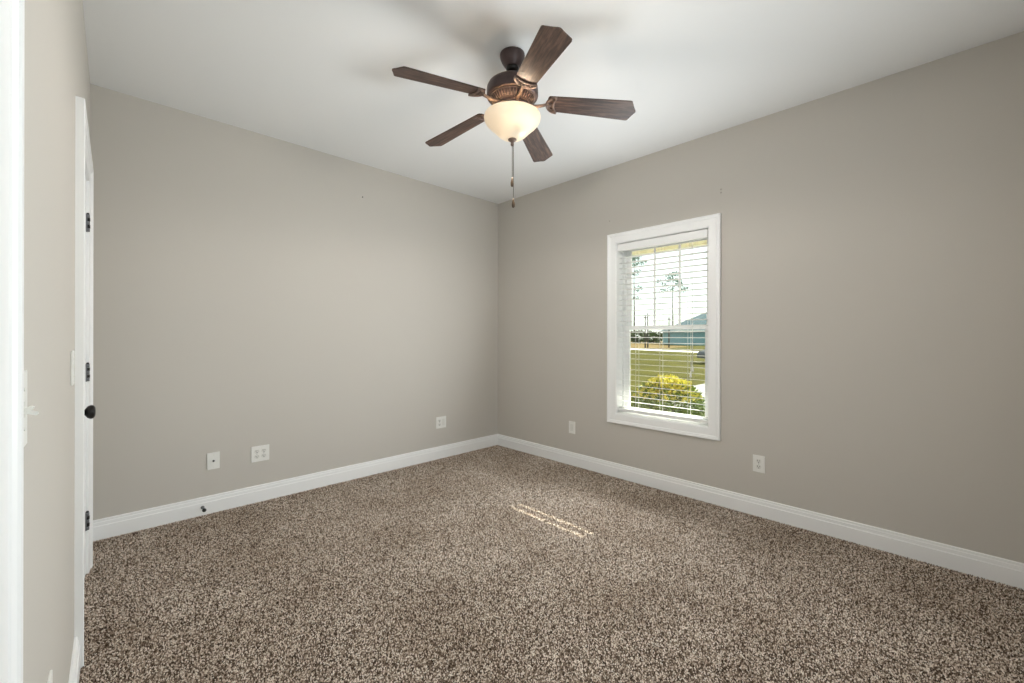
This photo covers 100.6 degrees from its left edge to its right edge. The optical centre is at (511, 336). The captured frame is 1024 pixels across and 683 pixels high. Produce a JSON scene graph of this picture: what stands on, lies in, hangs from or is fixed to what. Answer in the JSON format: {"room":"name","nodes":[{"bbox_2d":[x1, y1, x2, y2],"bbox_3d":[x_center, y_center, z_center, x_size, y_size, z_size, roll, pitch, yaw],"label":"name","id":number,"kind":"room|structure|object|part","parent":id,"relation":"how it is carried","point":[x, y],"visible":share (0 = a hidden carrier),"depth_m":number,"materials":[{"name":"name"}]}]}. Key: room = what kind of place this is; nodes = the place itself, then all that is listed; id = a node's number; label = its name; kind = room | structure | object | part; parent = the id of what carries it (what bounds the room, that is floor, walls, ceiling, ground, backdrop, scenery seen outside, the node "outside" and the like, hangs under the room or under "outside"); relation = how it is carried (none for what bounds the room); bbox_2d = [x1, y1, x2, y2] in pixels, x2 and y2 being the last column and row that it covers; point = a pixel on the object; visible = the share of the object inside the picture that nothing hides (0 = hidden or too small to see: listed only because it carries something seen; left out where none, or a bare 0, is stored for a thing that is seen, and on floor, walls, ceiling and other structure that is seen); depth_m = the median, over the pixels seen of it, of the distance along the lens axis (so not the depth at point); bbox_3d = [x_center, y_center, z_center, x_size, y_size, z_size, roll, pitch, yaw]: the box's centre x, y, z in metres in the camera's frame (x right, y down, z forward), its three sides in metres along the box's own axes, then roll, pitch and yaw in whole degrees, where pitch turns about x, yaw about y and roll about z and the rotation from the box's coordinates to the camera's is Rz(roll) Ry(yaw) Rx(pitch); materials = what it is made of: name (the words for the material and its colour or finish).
{"room":"empty bedroom","nodes":[
{"label":"empty bedroom","id":0,"kind":"room"},
{"bbox_2d":[23,0,89,682],"bbox_3d":[-1.196,-0.117,1.037,0.120,2.892,4.093,0,0,-43],"label":"wall","id":1,"kind":"structure","parent":0,"point":[56,67],"depth_m":0.96,"materials":[{"name":"grey paint"}]},
{"bbox_2d":[0,0,24,682],"bbox_3d":[-0.306,0.178,0.099,0.153,2.127,0.992,0,0,-43],"label":"door","id":2,"kind":"structure","parent":1,"relation":"in","point":[12,12],"depth_m":0.49,"materials":[{"name":"white wood"}]},
{"bbox_2d":[24,370,38,445],"bbox_3d":[-0.717,0.111,0.628,0.020,0.116,0.117,0,0,-43],"label":"light switch","id":3,"kind":"object","parent":1,"relation":"attached to","point":[27,410],"visible":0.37,"depth_m":0.65,"materials":[{"name":"white plastic"}]},
{"bbox_3d":[-0.722,0.111,0.623,0.005,0.116,0.117,0,0,-43],"label":"plate","id":4,"kind":"part","parent":3,"relation":"part of","materials":[{"name":"white plastic"}]},
{"bbox_2d":[47,670,52,682],"bbox_3d":[-1.006,0.805,0.926,0.009,0.116,0.074,0,0,-43],"label":"wall outlet","id":5,"kind":"object","parent":1,"relation":"attached to","point":[50,676],"visible":1,"depth_m":0.94,"materials":[{"name":"white plastic"}]},
{"bbox_2d":[71,350,74,385],"bbox_3d":[-1.491,0.107,1.444,0.009,0.116,0.073,0,0,-43],"label":"light switch","id":6,"kind":"object","parent":1,"relation":"attached to","point":[72,352],"visible":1,"depth_m":1.42,"materials":[{"name":"white plastic"}]},
{"bbox_2d":[68,637,79,682],"bbox_3d":[-1.109,1.176,1.040,0.016,0.128,1.464,0,0,-43],"label":"baseboard","id":7,"kind":"structure","parent":1,"relation":"attached to","point":[74,675],"depth_m":1.48,"materials":[{"name":"white wood"}]},
{"bbox_2d":[74,96,95,667],"bbox_3d":[-1.963,0.175,1.892,0.172,2.127,0.946,0,0,-43],"label":"door","id":8,"kind":"structure","parent":1,"relation":"in","point":[85,411],"depth_m":1.58,"materials":[{"name":"white wood"}]},
{"bbox_3d":[-1.715,0.307,1.714,0.052,0.067,0.067,0,0,-43],"label":"knob","id":9,"kind":"part","parent":8,"relation":"part of","materials":[{"name":"black metal"}]},
{"bbox_2d":[90,84,497,519],"bbox_3d":[-1.439,-0.117,3.718,3.720,2.892,0.150,0,0,-44],"label":"wall","id":10,"kind":"structure","parent":0,"point":[248,293],"depth_m":3.20,"materials":[{"name":"grey paint"}]},
{"bbox_2d":[207,452,219,469],"bbox_3d":[-2.086,0.872,2.972,0.073,0.116,0.019,0,0,-44],"label":"outlet","id":11,"kind":"object","parent":10,"relation":"attached to","point":[213,459],"visible":1,"depth_m":2.98,"materials":[{"name":"white plastic"}]},
{"bbox_2d":[251,444,268,462],"bbox_3d":[-1.881,0.876,3.179,0.119,0.116,0.008,0,0,-44],"label":"wall outlet","id":12,"kind":"object","parent":10,"relation":"attached to","point":[258,453],"visible":1,"depth_m":3.17,"materials":[{"name":"white plastic"}]},
{"bbox_2d":[93,434,497,540],"bbox_3d":[-1.340,1.175,3.700,3.300,0.128,0.016,0,0,-44],"label":"baseboard","id":13,"kind":"structure","parent":10,"relation":"attached to","point":[104,528],"depth_m":3.19,"materials":[{"name":"white wood"}]},
{"bbox_2d":[436,416,445,428],"bbox_3d":[-0.717,0.873,4.311,0.119,0.116,0.008,0,0,-44],"label":"wall outlet","id":14,"kind":"object","parent":10,"relation":"attached to","point":[440,421],"visible":1,"depth_m":4.30,"materials":[{"name":"white plastic"}]},
{"bbox_2d":[79,446,1023,682],"bbox_3d":[-0.151,1.297,2.104,4.120,0.110,4.264,0,0,-44],"label":"floor","id":15,"kind":"structure","parent":0,"point":[472,616],"depth_m":1.90,"materials":[{"name":"brown carpet"}]},
{"bbox_2d":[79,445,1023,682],"bbox_3d":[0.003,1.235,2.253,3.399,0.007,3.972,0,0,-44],"label":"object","id":16,"kind":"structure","parent":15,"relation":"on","point":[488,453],"depth_m":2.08,"materials":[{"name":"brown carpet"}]},
{"bbox_2d":[83,0,1023,203],"bbox_3d":[-0.145,-1.561,2.104,4.120,0.100,4.264,0,0,-44],"label":"ceiling","id":17,"kind":"structure","parent":0,"point":[318,75],"depth_m":2.33,"materials":[{"name":"white paint"}]},
{"bbox_2d":[392,25,635,207],"bbox_3d":[-0.042,-1.099,2.284,1.235,0.822,1.232,0,0,-44],"label":"ceiling fan","id":18,"kind":"object","parent":17,"relation":"hanging from","point":[513,115],"visible":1,"depth_m":2.20,"materials":[{"name":"brown wood"}]},
{"bbox_3d":[-0.346,-1.222,2.041,0.465,0.075,0.135,0,0,-34],"label":"fan blade","id":19,"kind":"part","parent":18,"relation":"part of","materials":[{"name":"brown wood"}]},
{"bbox_3d":[-0.333,-1.222,2.537,0.465,0.075,0.135,0,0,38],"label":"fan blade","id":20,"kind":"part","parent":18,"relation":"part of","materials":[{"name":"brown wood"}]},
{"bbox_3d":[0.001,-0.936,2.280,0.003,0.167,0.003,0,0,-44],"label":"pull chain","id":21,"kind":"part","parent":18,"relation":"part of","materials":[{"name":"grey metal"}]},
{"bbox_3d":[0.002,-1.120,2.280,0.304,0.128,0.304,0,0,-44],"label":"lamp shade","id":22,"kind":"part","parent":18,"relation":"part of","materials":[{"name":"white glass"}]},
{"bbox_3d":[0.008,-0.885,2.280,0.003,0.290,0.003,0,0,-44],"label":"pull chain","id":23,"kind":"part","parent":18,"relation":"part of","materials":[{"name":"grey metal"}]},
{"bbox_3d":[0.143,-1.221,2.678,0.135,0.075,0.465,0,0,20],"label":"fan blade","id":24,"kind":"part","parent":18,"relation":"part of","materials":[{"name":"brown wood"}]},
{"bbox_3d":[0.122,-1.221,1.875,0.135,0.075,0.465,0,0,-16],"label":"fan blade","id":25,"kind":"part","parent":18,"relation":"part of","materials":[{"name":"brown wood"}]},
{"bbox_3d":[0.424,-1.220,2.269,0.465,0.075,0.135,0,0,2],"label":"fan blade","id":26,"kind":"part","parent":18,"relation":"part of","materials":[{"name":"brown wood"}]},
{"bbox_2d":[498,31,1023,562],"bbox_3d":[1.327,-0.112,3.434,0.150,2.892,4.114,0,0,-44],"label":"wall","id":27,"kind":"structure","parent":0,"point":[872,233],"depth_m":2.61,"materials":[{"name":"grey paint"}]},
{"bbox_2d":[569,421,574,433],"bbox_3d":[0.577,0.877,4.090,0.007,0.116,0.074,0,0,-44],"label":"wall plate","id":28,"kind":"object","parent":27,"relation":"attached to","point":[571,423],"visible":1,"depth_m":4.08,"materials":[{"name":"white plastic"}]},
{"bbox_2d":[607,213,720,440],"bbox_3d":[1.248,-0.069,3.511,0.186,1.666,0.961,0,0,-44],"label":"window","id":29,"kind":"structure","parent":27,"relation":"in","point":[615,350],"depth_m":3.53,"materials":[{"name":"white wood"}]},
{"bbox_2d":[617,229,707,423],"bbox_3d":[1.217,-0.074,3.481,0.074,1.462,0.773,0,0,-44],"label":"window blind","id":30,"kind":"object","parent":29,"relation":"attached to","point":[700,234],"visible":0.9,"depth_m":3.44,"materials":[{"name":"white plastic"}]},
{"bbox_3d":[1.074,-0.061,3.641,0.056,1.410,0.002,0,0,-44],"label":"ladder cord","id":31,"kind":"part","parent":30,"relation":"part of","materials":[{"name":"white fabric"}]},
{"bbox_3d":[1.222,0.644,3.487,0.054,0.024,0.773,0,0,-44],"label":"rail","id":32,"kind":"part","parent":30,"relation":"part of","materials":[{"name":"white plastic"}]},
{"bbox_3d":[1.385,-0.060,3.321,0.056,1.410,0.002,0,0,-44],"label":"ladder cord","id":33,"kind":"part","parent":30,"relation":"part of","materials":[{"name":"white fabric"}]},
{"bbox_3d":[1.288,-0.068,3.550,0.075,1.500,0.795,0,0,-44],"label":"frame","id":34,"kind":"part","parent":29,"relation":"part of","materials":[{"name":"white plastic"}]},
{"bbox_3d":[1.276,0.286,3.539,0.024,0.755,0.747,0,0,-44],"label":"sash","id":35,"kind":"part","parent":29,"relation":"part of","materials":[{"name":"white plastic"}]},
{"bbox_3d":[1.296,-0.425,3.558,0.022,0.739,0.747,0,0,-44],"label":"sash","id":36,"kind":"part","parent":29,"relation":"part of","materials":[{"name":"white plastic"}]},
{"bbox_2d":[753,454,764,472],"bbox_3d":[1.702,0.880,2.932,0.008,0.116,0.074,0,0,-44],"label":"wall outlet","id":37,"kind":"object","parent":27,"relation":"attached to","point":[758,461],"visible":1,"depth_m":2.93,"materials":[{"name":"white plastic"}]},
{"bbox_2d":[498,434,1023,590],"bbox_3d":[1.213,1.180,3.430,0.016,0.128,3.964,0,0,-44],"label":"baseboard","id":38,"kind":"structure","parent":27,"relation":"attached to","point":[993,568],"depth_m":2.71,"materials":[{"name":"white wood"}]},
{"label":"outside","id":39,"kind":"structure","parent":0,"visible":0},
{"bbox_2d":[631,341,704,416],"bbox_3d":[37.466,1.857,64.330,136.580,0.300,180.000,0,0,-44],"label":"ground","id":40,"kind":"structure","parent":39,"point":[679,360],"depth_m":23.96,"materials":[{"name":"green plant"}]},
{"bbox_2d":[631,374,704,416],"bbox_3d":[2.770,1.181,7.570,1.298,1.037,1.360,0,0,-44],"label":"shrub","id":41,"kind":"object","parent":40,"relation":"on","point":[672,379],"visible":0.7,"depth_m":7.29,"materials":[{"name":"green plant"}]},
{"bbox_2d":[661,312,706,344],"bbox_3d":[42.573,-1.983,85.930,24.458,7.400,24.354,0,0,-44],"label":"house","id":42,"kind":"structure","parent":40,"relation":"on","point":[701,316],"depth_m":81.62,"materials":[{"name":"blue"}]},
{"bbox_2d":[697,350,704,358],"bbox_3d":[13.902,0.930,26.002,4.450,1.460,1.760,0,0,0],"label":"car","id":43,"kind":"object","parent":40,"relation":"on","point":[701,354],"visible":0.02,"depth_m":26.36,"materials":[{"name":"white paint"}]},
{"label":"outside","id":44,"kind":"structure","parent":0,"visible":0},
{"bbox_2d":[672,383,704,407],"bbox_3d":[9.752,1.645,7.324,6.200,0.012,14.900,0,0,-44],"label":"driveway","id":45,"kind":"structure","parent":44,"point":[702,389],"depth_m":12.91,"materials":[{"name":"concrete"}]},
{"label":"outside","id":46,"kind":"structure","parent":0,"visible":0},
{"bbox_2d":[631,341,688,348],"bbox_3d":[26.956,1.681,107.113,82.000,0.010,64.000,0,0,-44],"label":"ground","id":47,"kind":"structure","parent":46,"point":[633,345],"depth_m":69.74,"materials":[{"name":"beige soil"}]},
{"bbox_2d":[631,330,644,342],"bbox_3d":[32.486,0.240,110.717,6.230,4.223,6.284,0,0,-44],"label":"tree","id":48,"kind":"object","parent":47,"relation":"on","point":[639,333],"visible":0.57,"depth_m":109.72,"materials":[{"name":"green plant"}]},
{"bbox_2d":[632,256,646,331],"bbox_3d":[33.021,-10.177,114.111,5.456,23.753,7.214,0,0,-44],"label":"pine tree","id":49,"kind":"object","parent":47,"relation":"on","point":[633,258],"visible":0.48,"depth_m":113.90,"materials":[{"name":"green plant"}]},
{"bbox_2d":[643,316,646,347],"bbox_3d":[18.805,-0.680,59.988,0.900,4.700,0.220,0,0,-44],"label":"utility pole","id":50,"kind":"object","parent":47,"relation":"on","point":[645,317],"visible":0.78,"depth_m":59.90,"materials":[{"name":"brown wood"}]},
{"bbox_2d":[647,313,648,347],"bbox_3d":[19.454,-0.829,60.898,0.900,5.000,0.220,0,0,-44],"label":"utility pole","id":51,"kind":"object","parent":47,"relation":"on","point":[647,313],"visible":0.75,"depth_m":60.83,"materials":[{"name":"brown wood"}]},
{"bbox_2d":[640,330,662,342],"bbox_3d":[34.645,0.348,103.917,6.154,3.770,6.465,0,0,-44],"label":"tree","id":52,"kind":"object","parent":47,"relation":"on","point":[651,333],"visible":0.71,"depth_m":102.87,"materials":[{"name":"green plant"}]},
{"bbox_2d":[668,316,670,347],"bbox_3d":[23.230,-0.622,62.896,0.900,4.600,0.220,0,0,-44],"label":"utility pole","id":53,"kind":"object","parent":47,"relation":"on","point":[669,316],"visible":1,"depth_m":62.84,"materials":[{"name":"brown wood"}]},
{"bbox_2d":[657,271,688,324],"bbox_3d":[43.393,-7.922,114.382,6.671,19.287,7.861,0,0,-44],"label":"pine tree","id":54,"kind":"object","parent":47,"relation":"on","point":[662,283],"visible":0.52,"depth_m":114.23,"materials":[{"name":"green plant"}]},
{"bbox_3d":[1.087,-0.066,3.846,0.080,3.400,10.000,0,0,-44],"label":"wall","id":55,"kind":"structure","parent":0,"visible":0},
{"bbox_2d":[632,240,706,255],"bbox_3d":[2.209,-1.939,4.934,3.200,1.209,10.400,0,0,-44],"label":"porch roof","id":56,"kind":"structure","parent":55,"relation":"attached to","point":[699,243],"depth_m":6.53,"materials":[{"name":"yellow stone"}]},
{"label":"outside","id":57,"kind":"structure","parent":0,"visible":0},
{"bbox_2d":[631,349,698,352],"bbox_3d":[18.588,1.662,50.067,6.626,0.015,60.166,0,0,-29],"label":"road","id":58,"kind":"structure","parent":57,"point":[631,349],"depth_m":49.30,"materials":[{"name":"white concrete"}]}
]}

